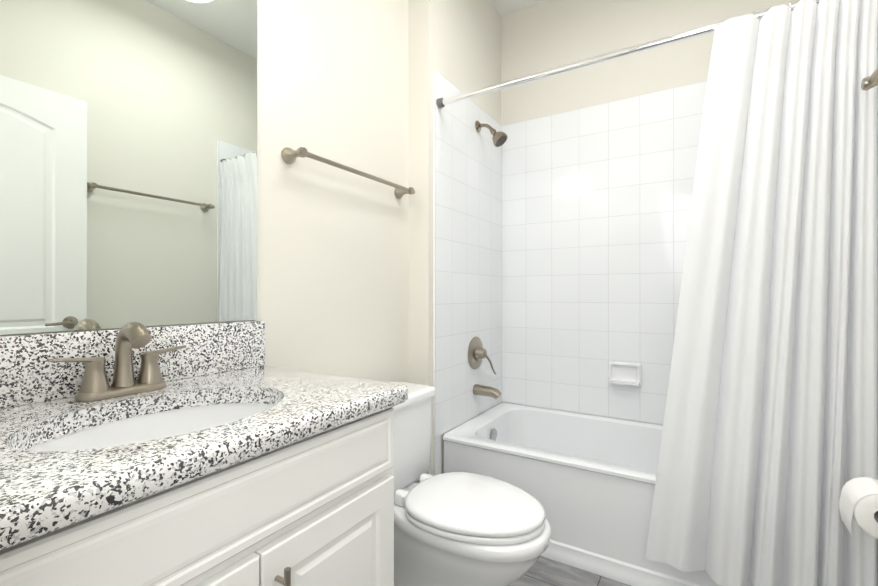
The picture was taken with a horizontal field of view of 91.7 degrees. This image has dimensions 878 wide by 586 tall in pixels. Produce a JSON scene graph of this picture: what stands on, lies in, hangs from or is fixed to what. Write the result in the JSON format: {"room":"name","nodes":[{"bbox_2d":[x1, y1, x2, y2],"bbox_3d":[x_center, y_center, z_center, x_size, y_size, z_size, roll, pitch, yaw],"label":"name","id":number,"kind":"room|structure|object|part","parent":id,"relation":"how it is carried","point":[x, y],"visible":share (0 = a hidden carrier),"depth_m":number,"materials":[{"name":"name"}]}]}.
{"room":"bathroom","nodes":[
{"label":"bathroom","id":0,"kind":"room"},
{"bbox_2d":[0,0,407,381],"bbox_3d":[-0.806,-0.320,1.086,0.150,2.840,2.280,0,0,32],"label":"wall","id":1,"kind":"structure","parent":0,"point":[332,241],"depth_m":1.61,"materials":[{"name":"white paint"}]},
{"bbox_2d":[0,0,256,334],"bbox_3d":[-0.769,-0.499,0.995,0.006,1.163,0.772,0,0,32],"label":"mirror","id":2,"kind":"object","parent":1,"relation":"attached to","point":[128,161],"visible":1,"depth_m":1.02,"materials":[{"name":"clear glass"}]},
{"bbox_2d":[0,320,264,408],"bbox_3d":[-0.757,0.155,0.996,0.020,0.140,0.792,0,0,32],"label":"backsplash","id":3,"kind":"structure","parent":1,"relation":"attached to","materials":[{"name":"stone"}]},
{"bbox_2d":[281,147,414,198],"bbox_3d":[-0.312,-0.459,1.669,0.086,0.054,0.667,0,0,32],"label":"towel rail","id":4,"kind":"object","parent":1,"relation":"attached to","point":[289,155],"visible":1,"depth_m":1.52,"materials":[{"name":"silver metal"}]},
{"bbox_2d":[408,0,500,482],"bbox_3d":[0.098,-0.318,2.450,0.265,2.840,0.990,0,0,32],"label":"wall","id":5,"kind":"structure","parent":0,"point":[456,43],"depth_m":2.00,"materials":[{"name":"white paint"}]},
{"bbox_2d":[433,435,440,475],"bbox_3d":[-0.009,0.890,2.013,0.008,0.422,0.057,0,0,32],"label":"wall tile","id":6,"kind":"structure","parent":5,"relation":"attached to","point":[437,456],"depth_m":2.01,"materials":[{"name":"white tile"}]},
{"bbox_2d":[433,69,501,437],"bbox_3d":[0.185,-0.183,2.332,0.008,1.725,0.800,0,0,32],"label":"wall tile","id":7,"kind":"structure","parent":5,"relation":"attached to","point":[467,232],"depth_m":2.23,"materials":[{"name":"white tile"}]},
{"bbox_2d":[468,337,495,374],"bbox_3d":[0.238,0.348,2.322,0.098,0.216,0.180,0,0,32],"label":"tub valve","id":8,"kind":"object","parent":7,"relation":"attached to","point":[477,352],"visible":1,"depth_m":2.31,"materials":[{"name":"silver metal"}]},
{"bbox_2d":[473,384,501,398],"bbox_3d":[0.264,0.535,2.306,0.156,0.069,0.060,0,0,32],"label":"tub spout","id":9,"kind":"object","parent":7,"relation":"attached to","point":[488,391],"visible":1,"depth_m":2.29,"materials":[{"name":"silver metal"}]},
{"bbox_2d":[475,120,507,146],"bbox_3d":[0.288,-0.877,2.329,0.178,0.164,0.086,0,0,32],"label":"shower head","id":10,"kind":"object","parent":7,"relation":"attached to","point":[499,138],"visible":1,"depth_m":2.31},
{"bbox_2d":[490,0,544,15],"bbox_3d":[0.216,-1.790,1.043,1.940,0.100,3.270,0,0,32],"label":"ceiling","id":11,"kind":"structure","parent":0,"point":[504,7],"depth_m":2.56,"materials":[{"name":"white paint"}]},
{"bbox_2d":[509,556,630,585],"bbox_3d":[0.216,1.150,1.038,1.940,0.100,3.270,0,0,32],"label":"floor","id":12,"kind":"structure","parent":0,"point":[543,571],"depth_m":1.65,"materials":[{"name":"tile"}]},
{"bbox_2d":[0,320,407,585],"bbox_3d":[-0.513,0.581,0.854,0.584,1.036,0.806,0,0,32],"label":"bathroom vanity","id":13,"kind":"object","parent":12,"relation":"on","point":[140,454],"visible":1,"depth_m":0.79,"materials":[{"name":"white paint"}]},
{"bbox_2d":[46,322,185,401],"bbox_3d":[-0.675,0.144,0.935,0.131,0.162,0.263,0,0,32],"label":"faucet","id":14,"kind":"object","parent":13,"relation":"on","point":[150,386],"depth_m":0.94,"materials":[{"name":"silver metal"}]},
{"bbox_2d":[25,403,273,450],"bbox_3d":[-0.514,0.341,0.815,0.370,0.150,0.495,0,0,32],"label":"sink","id":15,"kind":"object","parent":13,"relation":"in","point":[169,420],"depth_m":0.93,"materials":[{"name":"white ceramic"}]},
{"bbox_3d":[-0.305,0.347,0.718,0.019,0.140,0.729,0,0,32],"label":"drawer","id":16,"kind":"part","parent":13,"relation":"part of","materials":[{"name":"white paint"}]},
{"bbox_3d":[-0.401,0.710,0.561,0.019,0.542,0.362,0,0,32],"label":"door","id":17,"kind":"part","parent":13,"relation":"part of","materials":[{"name":"white paint"}]},
{"bbox_3d":[-0.267,0.542,0.730,0.034,0.145,0.011,0,0,32],"label":"handle","id":18,"kind":"part","parent":13,"relation":"part of","materials":[{"name":"silver metal"}]},
{"bbox_3d":[-0.323,0.683,0.728,0.020,0.833,0.773,0,0,32],"label":"frame","id":19,"kind":"part","parent":13,"relation":"part of","materials":[{"name":"white paint"}]},
{"bbox_3d":[-0.209,0.710,0.874,0.019,0.542,0.362,0,0,32],"label":"door","id":20,"kind":"part","parent":13,"relation":"part of","materials":[{"name":"white paint"}]},
{"bbox_2d":[391,382,550,585],"bbox_3d":[0.006,0.739,1.455,0.744,0.722,0.484,0,0,32],"label":"toilet","id":21,"kind":"object","parent":12,"relation":"on","point":[460,529],"visible":0.67,"depth_m":1.32,"materials":[{"name":"white ceramic"}]},
{"bbox_3d":[-0.219,0.571,1.593,0.199,0.310,0.462,0,0,32],"label":"tank","id":22,"kind":"part","parent":21,"relation":"part of","materials":[{"name":"white ceramic"}]},
{"bbox_3d":[-0.217,0.397,1.592,0.220,0.036,0.484,0,0,32],"label":"lid","id":23,"kind":"part","parent":21,"relation":"part of","materials":[{"name":"white ceramic"}]},
{"bbox_3d":[0.117,0.703,1.387,0.452,0.018,0.370,0,0,32],"label":"seat","id":24,"kind":"part","parent":21,"relation":"part of","materials":[{"name":"white plastic"}]},
{"bbox_3d":[0.117,0.677,1.387,0.452,0.027,0.370,0,0,32],"label":"seat lid","id":25,"kind":"part","parent":21,"relation":"part of","materials":[{"name":"white plastic"}]},
{"bbox_2d":[443,402,877,585],"bbox_3d":[0.845,0.891,1.955,1.505,0.420,0.730,0,0,32],"label":"bathtub","id":26,"kind":"object","parent":12,"relation":"on","point":[587,481],"visible":0.54,"depth_m":1.77,"materials":[{"name":"white ceramic"}]},
{"bbox_2d":[501,0,817,424],"bbox_3d":[1.144,-0.318,2.301,1.675,2.840,0.150,0,0,32],"label":"wall","id":27,"kind":"structure","parent":0,"point":[543,35],"depth_m":2.37,"materials":[{"name":"white paint"}]},
{"bbox_2d":[502,81,706,424],"bbox_3d":[1.039,-0.183,2.273,1.509,1.725,0.008,0,0,32],"label":"wall tile","id":28,"kind":"structure","parent":27,"relation":"attached to","point":[596,203],"depth_m":2.37,"materials":[{"name":"white tile"}]},
{"bbox_2d":[608,361,641,385],"bbox_3d":[0.988,0.429,2.270,0.164,0.116,0.052,0,0,32],"label":"soap dish","id":29,"kind":"object","parent":28,"relation":"attached to","point":[626,373],"visible":1,"depth_m":2.27,"materials":[{"name":"white ceramic"}]},
{"bbox_3d":[0.940,-0.321,0.509,0.150,2.840,3.120,0,0,32],"label":"wall","id":30,"kind":"structure","parent":0,"visible":0},
{"bbox_2d":[839,477,877,538],"bbox_3d":[1.109,0.540,1.064,0.148,0.125,0.208,0,0,32],"label":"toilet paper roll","id":31,"kind":"object","parent":30,"relation":"attached to","point":[858,501],"visible":1,"depth_m":1.04,"materials":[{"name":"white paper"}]},
{"bbox_2d":[861,67,877,90],"bbox_3d":[1.027,-0.571,0.873,0.086,0.054,0.686,0,0,32],"label":"towel rail","id":32,"kind":"object","parent":30,"relation":"attached to","point":[869,82],"visible":1,"depth_m":1.14,"materials":[{"name":"silver metal"}]},
{"bbox_2d":[877,35,877,479],"bbox_3d":[1.479,-0.184,1.539,0.008,1.725,0.800,0,0,32],"label":"wall tile","id":33,"kind":"structure","parent":30,"relation":"attached to","point":[877,199],"depth_m":1.27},
{"bbox_2d":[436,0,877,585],"bbox_3d":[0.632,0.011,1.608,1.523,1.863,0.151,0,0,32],"label":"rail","id":34,"kind":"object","parent":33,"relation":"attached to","point":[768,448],"visible":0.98,"depth_m":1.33,"materials":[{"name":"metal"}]},
{"bbox_3d":[0.641,-0.899,1.625,1.463,0.029,0.029,0,0,32],"label":"rod","id":35,"kind":"part","parent":34,"relation":"part of","materials":[{"name":"silver metal"}]},
{"bbox_2d":[645,0,877,585],"bbox_3d":[0.994,0.025,1.355,0.604,1.835,0.099,0,0,32],"label":"curtain","id":36,"kind":"object","parent":34,"relation":"hanging from","point":[771,409],"depth_m":1.33,"materials":[{"name":"white fabric"}]}
]}

